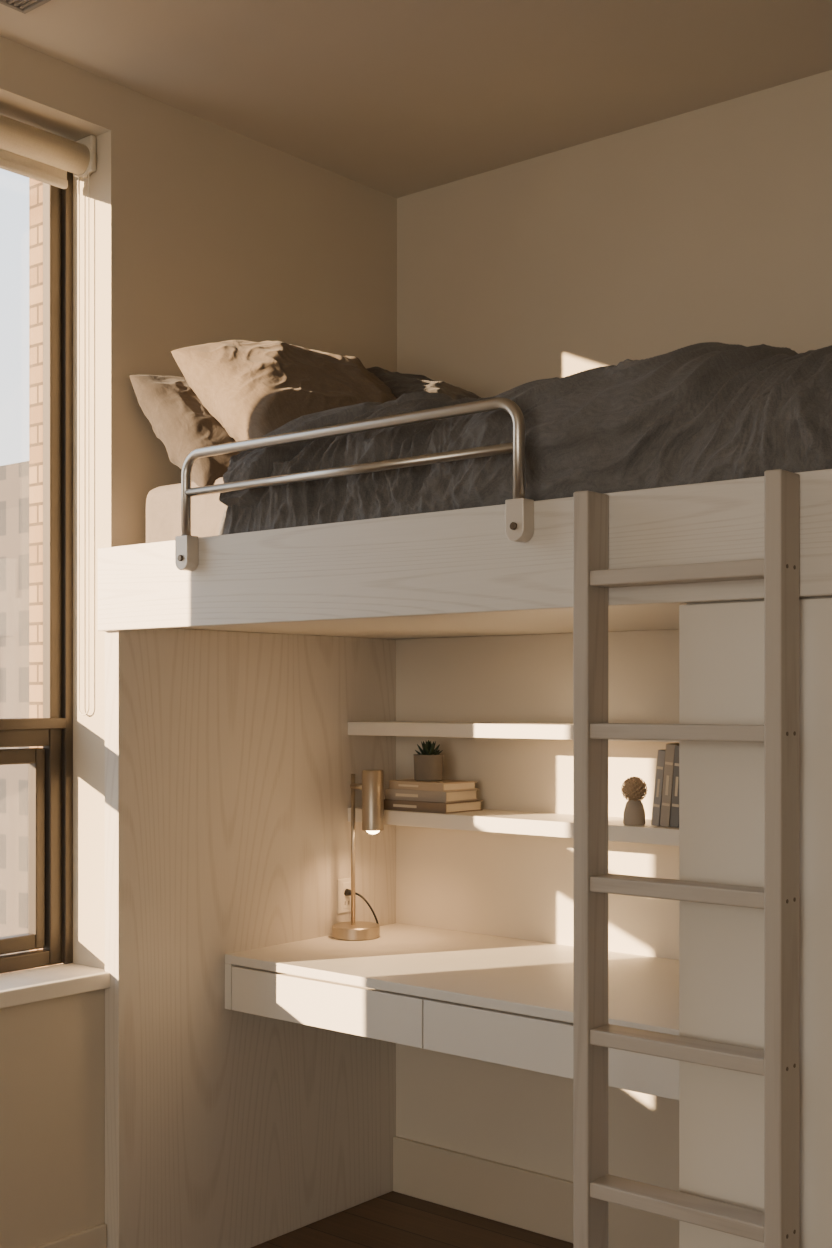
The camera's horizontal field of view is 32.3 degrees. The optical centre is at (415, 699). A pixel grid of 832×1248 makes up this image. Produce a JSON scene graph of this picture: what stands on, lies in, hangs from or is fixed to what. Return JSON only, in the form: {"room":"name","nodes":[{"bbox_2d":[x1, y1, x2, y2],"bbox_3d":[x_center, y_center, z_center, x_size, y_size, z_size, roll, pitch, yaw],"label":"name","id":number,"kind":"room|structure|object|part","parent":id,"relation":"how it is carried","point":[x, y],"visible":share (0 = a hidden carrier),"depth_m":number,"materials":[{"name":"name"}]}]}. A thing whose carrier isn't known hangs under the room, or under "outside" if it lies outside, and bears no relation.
{"room":"bedroom","nodes":[
{"label":"bedroom","id":0,"kind":"room"},
{"bbox_2d":[1,178,61,973],"bbox_3d":[-1.691,1.270,2.484,0.129,6.165,7.500,0,0,40],"label":"brick facade","id":1,"kind":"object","parent":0,"point":[35,187],"visible":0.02,"depth_m":3.47,"materials":[{"name":"beige brick"}]},
{"bbox_2d":[0,36,396,1247],"bbox_3d":[-2.052,-0.030,1.808,0.186,2.765,6.000,0,0,40],"label":"wall","id":2,"kind":"structure","parent":0,"point":[202,231],"depth_m":3.34,"materials":[{"name":"paint"}]},
{"bbox_2d":[0,183,61,973],"bbox_3d":[-1.207,-0.342,2.952,0.050,1.918,1.160,0,0,40],"label":"window","id":3,"kind":"structure","parent":2,"relation":"in","point":[50,739],"depth_m":3.35,"materials":[{"name":"brown metal"}]},
{"bbox_3d":[-1.210,0.344,2.955,0.032,0.465,1.044,0,0,40],"label":"lower sash","id":4,"kind":"part","parent":3,"relation":"part of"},
{"bbox_2d":[0,115,96,715],"bbox_3d":[-1.136,-0.632,2.893,0.080,1.337,1.156,0,0,40],"label":"roller blind","id":5,"kind":"object","parent":3,"relation":"attached to","point":[26,150],"visible":1,"depth_m":3.28,"materials":[{"name":"fabric"}]},
{"bbox_2d":[0,171,72,963],"bbox_3d":[-1.182,-0.342,2.932,0.017,1.918,1.160,0,0,40],"label":"window frame","id":6,"kind":"structure","parent":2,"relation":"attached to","point":[65,723],"depth_m":3.36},
{"bbox_2d":[0,963,109,1008],"bbox_3d":[-1.130,0.634,2.868,0.177,0.035,1.189,0,0,40],"label":"window sill","id":7,"kind":"structure","parent":2,"relation":"attached to","point":[60,980],"depth_m":3.17,"materials":[{"name":"paint"}]},
{"bbox_2d":[33,1223,106,1247],"bbox_3d":[-2.304,1.270,1.352,0.014,0.165,4.978,0,0,40],"label":"baseboard","id":8,"kind":"structure","parent":2,"relation":"attached to","point":[95,1236],"depth_m":3.21,"materials":[{"name":"paint"}]},
{"bbox_2d":[251,1191,572,1247],"bbox_3d":[-0.271,1.402,0.316,4.940,0.100,6.200,0,0,40],"label":"floor","id":9,"kind":"structure","parent":0,"point":[392,1219],"depth_m":3.65,"materials":[{"name":"brown wood"}]},
{"bbox_2d":[98,469,831,1247],"bbox_3d":[0.440,0.431,2.954,2.159,1.842,1.038,0,0,40],"label":"bed","id":10,"kind":"object","parent":9,"relation":"on","point":[235,682],"visible":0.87,"depth_m":3.35,"materials":[{"name":"white wood"}]},
{"bbox_2d":[129,375,241,486],"bbox_3d":[-0.397,-0.605,3.397,0.307,0.316,0.508,0,0,40],"label":"pillow","id":11,"kind":"object","parent":10,"relation":"on","point":[176,415],"visible":0.27,"depth_m":3.21,"materials":[{"name":"brown fabric"}]},
{"bbox_3d":[0.431,-0.369,2.980,2.025,0.242,0.895,0,0,40],"label":"mattress","id":12,"kind":"part","parent":10,"relation":"part of","materials":[{"name":"fabric"}]},
{"bbox_3d":[-0.362,0.592,3.639,0.051,1.520,1.018,0,0,40],"label":"panel","id":13,"kind":"part","parent":10,"relation":"part of","materials":[{"name":"brown wood"}]},
{"bbox_2d":[171,340,396,441],"bbox_3d":[-0.239,-0.671,3.340,0.560,0.342,0.374,0,0,-43],"label":"pillow","id":14,"kind":"object","parent":10,"relation":"on","point":[252,389],"visible":0.51,"depth_m":3.19,"materials":[{"name":"beige fabric"}]},
{"bbox_2d":[337,878,350,912],"bbox_3d":[-0.185,0.517,3.805,0.006,0.090,0.064,0,0,40],"label":"wall outlet","id":15,"kind":"object","parent":10,"relation":"attached to","point":[343,902],"visible":0.89,"depth_m":3.79,"materials":[{"name":"plastic"}]},
{"bbox_2d":[175,397,533,570],"bbox_3d":[-0.154,-0.400,2.750,0.902,0.254,0.036,0,0,40],"label":"guard rail","id":16,"kind":"object","parent":10,"relation":"attached to","point":[519,510],"visible":1,"depth_m":2.67,"materials":[{"name":"metal"}]},
{"bbox_2d":[366,367,480,398],"bbox_3d":[0.042,-0.691,3.594,0.502,0.284,0.478,0,0,40],"label":"pillow","id":17,"kind":"object","parent":10,"relation":"on","point":[399,384],"visible":0.19,"depth_m":3.49,"materials":[{"name":"grey fabric"}]},
{"bbox_2d":[225,923,678,1099],"bbox_3d":[0.287,0.681,3.263,1.426,0.132,0.634,0,0,40],"label":"desk","id":18,"kind":"object","parent":10,"relation":"attached to","point":[493,999],"depth_m":3.17,"materials":[{"name":"paint"}]},
{"bbox_2d":[332,770,383,940],"bbox_3d":[-0.149,0.398,3.726,0.156,0.435,0.124,0,0,40],"label":"desk lamp","id":19,"kind":"object","parent":18,"relation":"on","point":[372,786],"depth_m":3.68,"materials":[{"name":"gold metal"}]},
{"bbox_2d":[219,342,831,534],"bbox_3d":[0.533,-0.494,2.863,1.818,0.316,0.979,0,0,40],"label":"duvet","id":20,"kind":"object","parent":10,"relation":"on","point":[709,411],"visible":0.79,"depth_m":2.49,"materials":[{"name":"grey fabric"}]},
{"bbox_2d":[396,629,678,1191],"bbox_3d":[0.511,0.593,3.530,1.426,1.519,0.063,0,0,40],"label":"wall panel","id":21,"kind":"object","parent":9,"relation":"on","point":[515,886],"visible":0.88,"depth_m":3.69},
{"bbox_2d":[348,807,678,845],"bbox_3d":[0.427,0.304,3.431,1.426,0.037,0.196,0,0,40],"label":"wall shelf","id":22,"kind":"object","parent":21,"relation":"attached to","point":[485,820],"visible":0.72,"depth_m":3.48,"materials":[{"name":"white paint"}]},
{"bbox_2d":[384,779,482,813],"bbox_3d":[0.042,0.248,3.736,0.218,0.076,0.154,0,0,40],"label":"book stack","id":23,"kind":"object","parent":22,"relation":"on","point":[444,796],"visible":0.94,"depth_m":3.68,"materials":[{"name":"paper"}]},
{"bbox_2d":[413,741,443,780],"bbox_3d":[0.033,0.157,3.743,0.079,0.105,0.079,0,0,40],"label":"potted succulent","id":24,"kind":"object","parent":23,"relation":"on","point":[428,765],"visible":1,"depth_m":3.71,"materials":[{"name":"green plant"}]},
{"bbox_2d":[385,788,478,802],"bbox_3d":[0.041,0.245,3.743,0.204,0.028,0.145,0,0,40],"label":"book","id":25,"kind":"object","parent":23,"relation":"on","point":[392,795],"depth_m":3.68,"materials":[{"name":"paper"}]},
{"bbox_2d":[389,779,476,791],"bbox_3d":[0.043,0.221,3.734,0.190,0.021,0.130,0,0,43],"label":"book","id":26,"kind":"object","parent":23,"relation":"on","point":[408,785],"depth_m":3.69,"materials":[{"name":"brown paper"}]},
{"bbox_2d":[384,799,482,813],"bbox_3d":[0.042,0.273,3.736,0.218,0.026,0.154,0,0,40],"label":"book","id":27,"kind":"object","parent":23,"relation":"on","point":[444,806],"depth_m":3.67,"materials":[{"name":"paper"}]},
{"bbox_2d":[621,776,647,824],"bbox_3d":[0.502,0.231,3.302,0.061,0.110,0.061,0,0,40],"label":"pinecone ornament","id":28,"kind":"object","parent":22,"relation":"on","point":[633,789],"visible":1,"depth_m":3.28,"materials":[{"name":"wood"}]},
{"bbox_2d":[651,743,678,827],"bbox_3d":[0.625,0.191,3.270,0.130,0.189,0.131,0,0,40],"label":"upright books","id":29,"kind":"object","parent":22,"relation":"on","point":[665,812],"visible":0.44,"depth_m":3.23,"materials":[{"name":"paper"}]},
{"bbox_2d":[348,721,678,741],"bbox_3d":[0.427,0.075,3.431,1.426,0.035,0.196,0,0,40],"label":"wall shelf","id":30,"kind":"object","parent":21,"relation":"attached to","point":[560,731],"visible":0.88,"depth_m":3.56,"materials":[{"name":"white paint"}]},
{"bbox_3d":[0.511,0.593,3.530,1.426,1.519,0.063,0,0,40],"label":"panel","id":31,"kind":"part","parent":21,"relation":"part of","materials":[{"name":"paint"}]},
{"bbox_2d":[573,469,798,1247],"bbox_3d":[0.417,0.506,2.253,0.367,1.692,0.064,0,0,40],"label":"ladder","id":32,"kind":"object","parent":9,"relation":"on","point":[593,1187],"visible":1,"depth_m":2.23,"materials":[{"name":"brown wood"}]},
{"bbox_3d":[0.288,0.506,2.362,0.029,1.692,0.064,0,0,40],"label":"post","id":33,"kind":"part","parent":32,"relation":"part of","materials":[{"name":"brown wood"}]},
{"bbox_3d":[0.546,0.506,2.145,0.028,1.692,0.064,0,0,40],"label":"post","id":34,"kind":"part","parent":32,"relation":"part of","materials":[{"name":"brown wood"}]},
{"bbox_2d":[679,596,831,1247],"bbox_3d":[0.992,0.593,2.486,0.651,1.519,1.048,0,0,40],"label":"cabinet","id":35,"kind":"object","parent":9,"relation":"on","point":[721,644],"visible":0.78,"depth_m":2.25,"materials":[{"name":"white paint"}]},
{"bbox_2d":[0,0,831,197],"bbox_3d":[-0.300,-1.463,0.340,5.015,0.100,6.200,0,0,40],"label":"ceiling","id":36,"kind":"structure","parent":0,"point":[394,98],"depth_m":3.17,"materials":[{"name":"paint"}]},
{"bbox_2d":[0,0,50,13],"bbox_3d":[-0.796,-1.409,2.882,0.090,0.008,0.090,0,0,40],"label":"ceiling vent","id":37,"kind":"object","parent":36,"relation":"in","point":[30,5],"depth_m":2.91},
{"bbox_2d":[413,754,443,780],"bbox_3d":[0.033,0.176,3.743,0.079,0.068,0.079,0,0,40],"label":"stone pot","id":38,"kind":"object","parent":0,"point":[427,767],"depth_m":3.71,"materials":[{"name":"beige stone"}]},
{"bbox_2d":[397,70,831,397],"bbox_3d":[1.659,-0.030,2.678,5.015,2.765,0.100,0,0,40],"label":"wall","id":39,"kind":"structure","parent":0,"point":[713,223],"depth_m":3.56,"materials":[{"name":"paint"}]},
{"bbox_2d":[393,1136,678,1247],"bbox_3d":[0.487,1.277,3.501,1.426,0.150,0.014,0,0,40],"label":"baseboard","id":40,"kind":"structure","parent":39,"relation":"attached to","point":[525,1199],"depth_m":3.71,"materials":[{"name":"paint"}]},
{"label":"outside","id":41,"kind":"structure","parent":0,"visible":0},
{"bbox_3d":[-22.230,7.402,42.199,77.000,0.100,150.000,0,0,40],"label":"ground","id":42,"kind":"structure","parent":41,"visible":0},
{"bbox_2d":[0,461,28,955],"bbox_3d":[-7.930,1.352,39.023,15.000,12.000,16.500,0,0,40],"label":"building","id":43,"kind":"structure","parent":42,"relation":"on","point":[14,478],"depth_m":28.22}
]}

